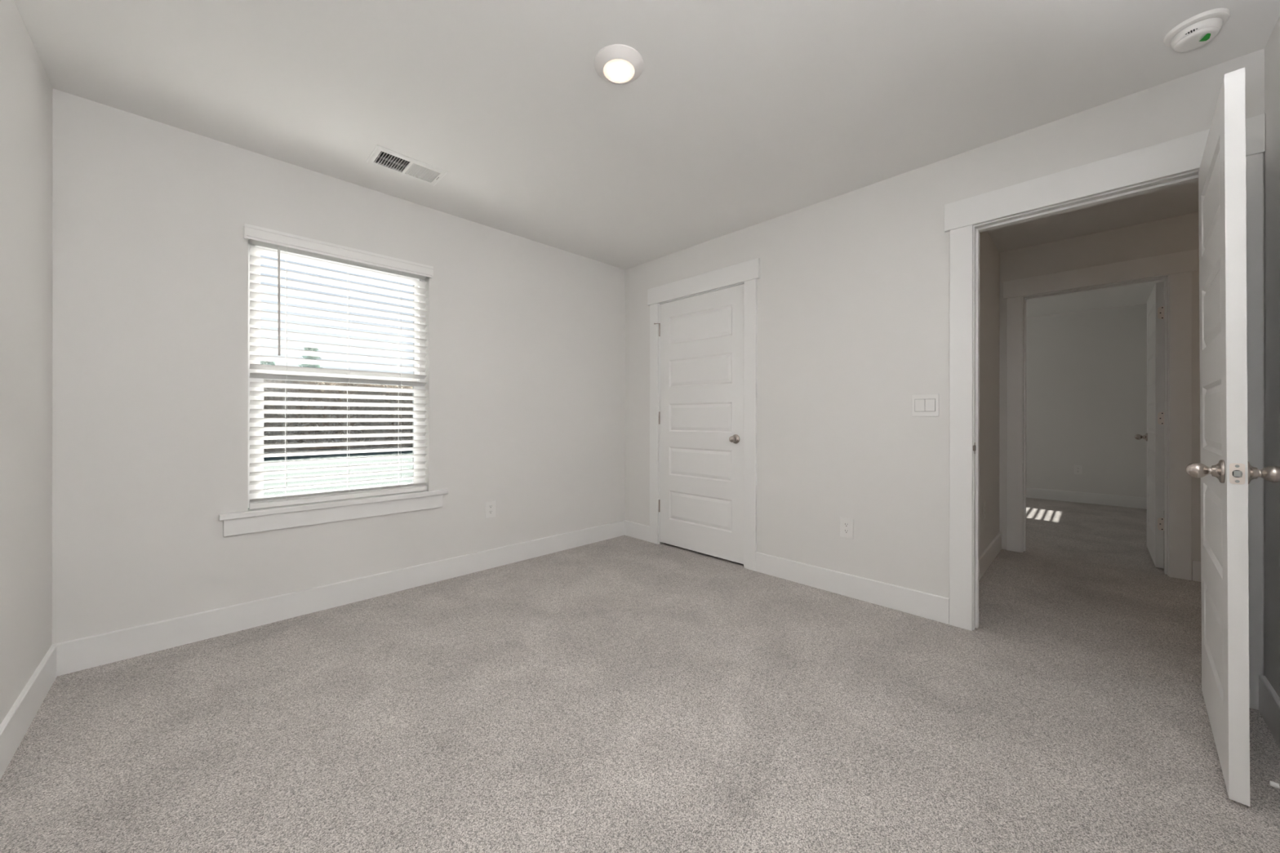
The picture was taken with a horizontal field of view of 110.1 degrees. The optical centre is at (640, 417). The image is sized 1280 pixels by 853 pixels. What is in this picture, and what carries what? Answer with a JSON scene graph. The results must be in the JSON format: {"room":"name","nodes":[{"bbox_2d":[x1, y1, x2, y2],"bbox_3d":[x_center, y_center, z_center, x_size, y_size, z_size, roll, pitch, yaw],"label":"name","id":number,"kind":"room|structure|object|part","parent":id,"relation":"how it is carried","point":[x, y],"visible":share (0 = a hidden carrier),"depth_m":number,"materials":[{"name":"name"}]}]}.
{"room":"empty bedroom","nodes":[
{"label":"empty bedroom","id":0,"kind":"room"},
{"bbox_2d":[0,0,53,724],"bbox_3d":[-1.218,-0.147,0.538,0.115,2.440,3.592,0,0,-45],"label":"wall","id":1,"kind":"structure","parent":0,"point":[26,90],"depth_m":1.55,"materials":[{"name":"white paint"}]},
{"bbox_2d":[0,643,57,779],"bbox_3d":[-1.219,1.007,0.630,0.014,0.133,3.463,0,0,-45],"label":"baseboard","id":2,"kind":"structure","parent":1,"relation":"attached to","point":[13,728],"depth_m":1.53,"materials":[{"name":"white paint"}]},
{"bbox_2d":[52,88,625,644],"bbox_3d":[0.513,-0.145,4.873,8.671,2.440,0.140,0,0,-45],"label":"wall","id":3,"kind":"structure","parent":0,"point":[525,357],"depth_m":2.23,"materials":[{"name":"white paint"}]},
{"bbox_2d":[218,239,448,537],"bbox_3d":[-1.725,-0.186,2.637,1.108,1.546,0.174,0,0,-45],"label":"window","id":4,"kind":"structure","parent":3,"relation":"in","point":[264,519],"depth_m":2.49,"materials":[{"name":"white plastic"}]},
{"bbox_3d":[-1.703,0.489,2.614,1.108,0.028,0.108,0,0,-45],"label":"sill","id":5,"kind":"part","parent":4,"relation":"part of","materials":[{"name":"white paint"}]},
{"bbox_3d":[-1.765,-0.242,2.674,0.886,1.434,0.066,0,0,-45],"label":"frame","id":6,"kind":"part","parent":4,"relation":"part of","materials":[{"name":"white plastic"}]},
{"bbox_3d":[-1.774,-0.575,2.683,0.834,0.724,0.024,0,0,-45],"label":"sash","id":7,"kind":"part","parent":4,"relation":"part of","materials":[{"name":"white plastic"}]},
{"bbox_3d":[-1.755,0.106,2.663,0.834,0.698,0.024,0,0,-45],"label":"sash","id":8,"kind":"part","parent":4,"relation":"part of","materials":[{"name":"white plastic"}]},
{"bbox_2d":[243,223,433,509],"bbox_3d":[-1.698,-0.253,2.599,0.912,1.446,0.114,0,0,-45],"label":"window blind","id":9,"kind":"object","parent":4,"relation":"attached to","point":[279,241],"visible":1,"depth_m":2.56,"materials":[{"name":"white plastic"}]},
{"bbox_3d":[-1.919,-0.245,2.422,0.002,1.383,0.051,0,0,-45],"label":"ladder cord","id":10,"kind":"part","parent":9,"relation":"part of","materials":[{"name":"white fabric"}]},
{"bbox_3d":[-1.712,0.456,2.619,0.870,0.028,0.050,0,0,-45],"label":"rail","id":11,"kind":"part","parent":9,"relation":"part of","materials":[{"name":"white plastic"}]},
{"bbox_3d":[-1.714,-0.245,2.624,0.002,1.383,0.051,0,0,-45],"label":"ladder cord","id":12,"kind":"part","parent":9,"relation":"part of","materials":[{"name":"white fabric"}]},
{"bbox_3d":[-1.517,-0.244,2.819,0.002,1.383,0.051,0,0,-45],"label":"ladder cord","id":13,"kind":"part","parent":9,"relation":"part of","materials":[{"name":"white fabric"}]},
{"bbox_2d":[57,520,624,675],"bbox_3d":[-1.289,1.007,2.985,3.198,0.133,0.014,0,0,-45],"label":"baseboard","id":14,"kind":"structure","parent":3,"relation":"attached to","point":[95,651],"depth_m":2.39,"materials":[{"name":"white paint"}]},
{"bbox_2d":[484,500,495,518],"bbox_3d":[-1.073,0.653,3.202,0.080,0.120,0.007,0,0,-45],"label":"wall outlet","id":15,"kind":"object","parent":3,"relation":"attached to","point":[490,506],"visible":1,"depth_m":3.20,"materials":[{"name":"white plastic"}]},
{"bbox_2d":[0,497,1279,852],"bbox_3d":[2.691,1.137,2.667,8.671,0.120,6.340,0,0,-45],"label":"floor","id":16,"kind":"structure","parent":0,"point":[623,694],"depth_m":1.58,"materials":[{"name":"carpet"}]},
{"bbox_2d":[13,0,1279,318],"bbox_3d":[2.693,-1.463,2.667,8.671,0.200,6.340,0,0,-45],"label":"ceiling","id":17,"kind":"structure","parent":0,"point":[739,114],"depth_m":1.86,"materials":[{"name":"white paint"}]},
{"bbox_2d":[365,144,447,186],"bbox_3d":[-1.267,-1.403,2.434,0.349,0.088,0.208,0,0,-45],"label":"ceiling vent","id":18,"kind":"object","parent":17,"relation":"in","point":[381,157],"visible":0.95,"depth_m":2.44,"materials":[{"name":"white metal"}]},
{"bbox_2d":[594,44,644,84],"bbox_3d":[-0.084,-1.351,1.730,0.191,0.028,0.191,0,0,-45],"label":"recessed light","id":19,"kind":"object","parent":17,"relation":"in","point":[616,64],"visible":1,"depth_m":1.70,"materials":[{"name":"white plastic"}]},
{"bbox_2d":[1163,8,1230,52],"bbox_3d":[1.936,-1.331,1.561,0.146,0.064,0.146,0,0,-45],"label":"smoke detector","id":20,"kind":"object","parent":17,"relation":"attached to","point":[1197,30],"visible":1,"depth_m":1.53,"materials":[{"name":"white plastic"}]},
{"bbox_2d":[624,48,1264,675],"bbox_3d":[2.075,-0.143,1.959,0.115,2.440,6.200,0,0,-45],"label":"wall","id":21,"kind":"structure","parent":0,"point":[853,286],"depth_m":2.64,"materials":[{"name":"white paint"}]},
{"bbox_2d":[623,520,649,542],"bbox_3d":[-0.031,1.008,3.998,0.014,0.133,0.342,0,0,-45],"label":"baseboard","id":22,"kind":"structure","parent":21,"relation":"attached to","point":[634,530],"depth_m":3.99,"materials":[{"name":"white paint"}]},
{"bbox_2d":[653,284,743,564],"bbox_3d":[0.429,0.044,3.518,0.106,2.022,0.866,0,0,-45],"label":"door","id":23,"kind":"structure","parent":21,"relation":"in","point":[701,413],"depth_m":3.49,"materials":[{"name":"white paint"}]},
{"bbox_3d":[0.690,0.154,3.265,0.022,0.068,0.068,0,0,-45],"label":"knob","id":24,"kind":"part","parent":23,"relation":"part of","materials":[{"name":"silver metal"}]},
{"bbox_2d":[647,257,759,571],"bbox_3d":[0.488,-0.021,3.549,0.137,2.192,1.083,0,0,-45],"label":"trim","id":25,"kind":"structure","parent":21,"relation":"attached to","point":[747,273],"depth_m":3.22,"materials":[{"name":"white paint"}]},
{"bbox_3d":[0.119,0.049,3.844,0.018,2.052,0.096,0,0,-45],"label":"casing","id":26,"kind":"part","parent":25,"relation":"part of","materials":[{"name":"white paint"}]},
{"bbox_3d":[0.448,-1.047,3.509,0.022,0.140,1.083,0,0,-45],"label":"head casing","id":27,"kind":"part","parent":25,"relation":"part of","materials":[{"name":"white paint"}]},
{"bbox_3d":[0.779,0.049,3.176,0.018,2.052,0.096,0,0,-45],"label":"casing","id":28,"kind":"part","parent":25,"relation":"part of","materials":[{"name":"white paint"}]},
{"bbox_2d":[840,517,853,538],"bbox_3d":[1.247,0.666,2.709,0.007,0.120,0.080,0,0,-45],"label":"wall outlet","id":29,"kind":"object","parent":21,"relation":"attached to","point":[846,525],"visible":1,"depth_m":2.70,"materials":[{"name":"white plastic"}]},
{"bbox_2d":[843,528,848,533],"bbox_3d":[1.245,0.685,2.708,0.002,0.028,0.034,0,0,-45],"label":"receptacle","id":30,"kind":"object","parent":29,"relation":"attached to","point":[845,531],"depth_m":2.71,"materials":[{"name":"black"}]},
{"bbox_2d":[843,522,848,527],"bbox_3d":[1.245,0.646,2.708,0.002,0.028,0.034,0,0,-45],"label":"receptacle","id":31,"kind":"object","parent":29,"relation":"attached to","point":[845,524],"depth_m":2.71,"materials":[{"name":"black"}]},
{"bbox_2d":[755,551,949,624],"bbox_3d":[1.209,1.009,2.742,0.014,0.133,1.144,0,0,-45],"label":"baseboard","id":32,"kind":"structure","parent":21,"relation":"attached to","point":[922,604],"depth_m":2.65,"materials":[{"name":"white paint"}]},
{"bbox_2d":[911,393,938,416],"bbox_3d":[1.535,-0.069,2.416,0.010,0.122,0.127,0,0,-45],"label":"light switch","id":33,"kind":"object","parent":21,"relation":"attached to","point":[922,405],"visible":1,"depth_m":2.41,"materials":[{"name":"white plastic"}]},
{"bbox_2d":[944,113,1265,710],"bbox_3d":[1.983,-0.019,2.036,0.137,2.192,0.991,0,0,-45],"label":"trim","id":34,"kind":"structure","parent":21,"relation":"attached to","point":[1176,162],"depth_m":2.05,"materials":[{"name":"white paint"}]},
{"bbox_3d":[1.646,0.050,2.298,0.018,2.052,0.096,0,0,-45],"label":"casing","id":35,"kind":"part","parent":34,"relation":"part of","materials":[{"name":"white paint"}]},
{"bbox_3d":[1.943,-1.046,1.996,0.022,0.140,0.991,0,0,-45],"label":"head casing","id":36,"kind":"part","parent":34,"relation":"part of","materials":[{"name":"white paint"}]},
{"bbox_3d":[2.255,0.051,1.682,0.018,2.052,0.096,0,0,-45],"label":"casing","id":37,"kind":"part","parent":34,"relation":"part of","materials":[{"name":"white paint"}]},
{"bbox_2d":[1185,66,1279,806],"bbox_3d":[1.926,0.050,1.489,0.767,2.026,0.177,0,0,-42],"label":"door","id":38,"kind":"structure","parent":21,"relation":"in","point":[1225,473],"depth_m":1.26,"materials":[{"name":"white paint"}]},
{"bbox_3d":[1.676,0.154,1.299,0.068,0.068,0.022,0,0,-42],"label":"knob","id":39,"kind":"part","parent":38,"relation":"part of","materials":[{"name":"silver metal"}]},
{"bbox_3d":[1.927,0.050,1.489,0.747,2.026,0.035,0,0,-42],"label":"panel","id":40,"kind":"part","parent":38,"relation":"part of","materials":[{"name":"white paint"}]},
{"bbox_3d":[1.650,0.154,1.238,0.001,0.058,0.026,0,0,-42],"label":"latch plate","id":41,"kind":"part","parent":38,"relation":"part of","materials":[{"name":"silver metal"}]},
{"bbox_3d":[1.714,0.154,1.257,0.068,0.068,0.022,0,0,-42],"label":"knob","id":42,"kind":"part","parent":38,"relation":"part of","materials":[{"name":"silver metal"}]},
{"bbox_2d":[978,231,999,556],"bbox_3d":[2.283,-0.143,3.103,1.790,2.440,0.115,0,0,-45],"label":"wall","id":43,"kind":"structure","parent":0,"point":[989,255],"depth_m":3.32,"materials":[{"name":"white paint"}]},
{"bbox_2d":[982,501,985,519],"bbox_3d":[2.429,0.653,3.162,0.080,0.120,0.007,0,0,-45],"label":"wall outlet","id":44,"kind":"object","parent":43,"relation":"attached to","point":[984,503],"visible":1,"depth_m":3.14,"materials":[{"name":"white plastic"}]},
{"bbox_2d":[978,532,1001,580],"bbox_3d":[2.334,1.010,3.064,1.772,0.133,0.014,0,0,-45],"label":"baseboard","id":45,"kind":"structure","parent":43,"relation":"attached to","point":[988,556],"depth_m":3.27,"materials":[{"name":"white paint"}]},
{"bbox_2d":[1026,303,1146,497],"bbox_3d":[5.784,-0.140,5.625,0.115,2.440,6.200,0,0,-45],"label":"wall","id":46,"kind":"structure","parent":0,"point":[1086,371],"depth_m":5.67,"materials":[{"name":"white paint"}]},
{"bbox_2d":[1073,465,1082,475],"bbox_3d":[5.597,0.663,5.726,0.007,0.120,0.080,0,0,-45],"label":"wall outlet","id":47,"kind":"object","parent":46,"relation":"attached to","point":[1077,469],"visible":1,"depth_m":5.72,"materials":[{"name":"white plastic"}]},
{"bbox_2d":[1026,487,1146,509],"bbox_3d":[4.831,1.013,6.497,0.014,0.133,3.620,0,0,-45],"label":"baseboard","id":48,"kind":"structure","parent":46,"relation":"attached to","point":[1045,494],"depth_m":5.65,"materials":[{"name":"white paint"}]},
{"bbox_2d":[999,212,1200,580],"bbox_3d":[3.430,-0.142,3.298,0.115,2.440,6.200,0,0,-45],"label":"wall","id":49,"kind":"structure","parent":0,"point":[1179,233],"depth_m":3.24,"materials":[{"name":"white paint"}]},
{"bbox_2d":[1003,248,1197,580],"bbox_3d":[3.363,-0.018,3.350,0.137,2.192,1.002,0,0,-45],"label":"trim","id":50,"kind":"structure","parent":49,"relation":"attached to","point":[1175,269],"depth_m":3.09,"materials":[{"name":"white paint"}]},
{"bbox_3d":[3.022,0.052,3.616,0.018,2.052,0.096,0,0,-45],"label":"casing","id":51,"kind":"part","parent":50,"relation":"part of","materials":[{"name":"white paint"}]},
{"bbox_3d":[3.323,-1.044,3.310,0.022,0.140,1.002,0,0,-45],"label":"head casing","id":52,"kind":"part","parent":50,"relation":"part of","materials":[{"name":"white paint"}]},
{"bbox_3d":[3.625,0.052,3.006,0.018,2.052,0.096,0,0,-45],"label":"casing","id":53,"kind":"part","parent":50,"relation":"part of","materials":[{"name":"white paint"}]},
{"bbox_2d":[1134,281,1164,568],"bbox_3d":[3.924,0.051,3.456,0.110,2.024,0.768,0,0,44],"label":"door","id":54,"kind":"structure","parent":49,"relation":"in","point":[1154,437],"depth_m":3.18,"materials":[{"name":"white paint"}]},
{"bbox_3d":[4.153,0.158,3.682,0.068,0.068,0.022,0,0,-45],"label":"knob","id":55,"kind":"part","parent":54,"relation":"part of","materials":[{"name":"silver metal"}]},
{"bbox_3d":[3.949,0.051,3.439,0.757,2.024,0.038,0,0,-45],"label":"panel","id":56,"kind":"part","parent":54,"relation":"part of","materials":[{"name":"white paint"}]},
{"bbox_3d":[3.683,0.751,3.167,0.002,0.090,0.034,0,0,-45],"label":"hinge plate","id":57,"kind":"part","parent":54,"relation":"part of","materials":[{"name":"silver metal"}]},
{"bbox_3d":[3.684,0.003,3.167,0.002,0.090,0.034,0,0,-45],"label":"hinge plate","id":58,"kind":"part","parent":54,"relation":"part of","materials":[{"name":"silver metal"}]},
{"bbox_3d":[3.684,-0.744,3.167,0.002,0.090,0.034,0,0,-45],"label":"hinge plate","id":59,"kind":"part","parent":54,"relation":"part of","materials":[{"name":"silver metal"}]},
{"bbox_2d":[1192,560,1200,582],"bbox_3d":[4.612,1.013,2.009,0.014,0.133,2.702,0,0,-45],"label":"baseboard","id":60,"kind":"structure","parent":49,"relation":"attached to","point":[1196,564],"depth_m":2.95,"materials":[{"name":"white paint"}]},
{"bbox_2d":[1263,15,1279,697],"bbox_3d":[1.151,-0.144,0.435,3.341,2.440,0.115,0,0,-45],"label":"wall","id":61,"kind":"structure","parent":0,"point":[1272,49],"depth_m":1.58,"materials":[{"name":"white paint"}]},
{"bbox_2d":[1258,674,1279,747],"bbox_3d":[1.144,1.009,0.520,3.194,0.133,0.014,0,0,-45],"label":"baseboard","id":62,"kind":"structure","parent":61,"relation":"attached to","point":[1268,700],"depth_m":1.54,"materials":[{"name":"white paint"}]},
{"bbox_2d":[1269,781,1279,788],"bbox_3d":[1.767,1.008,1.206,0.022,0.022,0.084,0,0,-45],"label":"door stop","id":63,"kind":"object","parent":61,"relation":"attached to","point":[1272,784],"visible":1,"depth_m":1.23,"materials":[{"name":"white plastic"}]},
{"label":"outside","id":64,"kind":"structure","parent":0,"visible":0},
{"bbox_2d":[248,445,413,509],"bbox_3d":[-31.824,1.743,36.184,140.000,0.400,89.860,0,0,-45],"label":"lawn","id":65,"kind":"structure","parent":64,"point":[267,486],"depth_m":13.32,"materials":[{"name":"green plant"}]},
{"bbox_2d":[260,360,275,364],"bbox_3d":[-22.813,-1.094,27.420,2.279,5.269,2.192,0,0,-45],"label":"tree","id":66,"kind":"object","parent":65,"relation":"on","point":[266,362],"visible":0.08,"depth_m":27.24,"materials":[{"name":"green plant"}]},
{"bbox_2d":[298,342,323,368],"bbox_3d":[-20.328,-1.568,27.788,1.979,6.220,1.855,0,0,-45],"label":"tree","id":67,"kind":"object","parent":65,"relation":"on","point":[305,348],"visible":0.13,"depth_m":27.47,"materials":[{"name":"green plant"}]},
{"bbox_2d":[263,379,413,452],"bbox_3d":[-14.318,-0.466,23.916,23.596,4.050,2.880,0,0,-45],"label":"fence","id":68,"kind":"object","parent":65,"relation":"on","point":[273,389],"visible":0.1,"depth_m":22.16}
]}

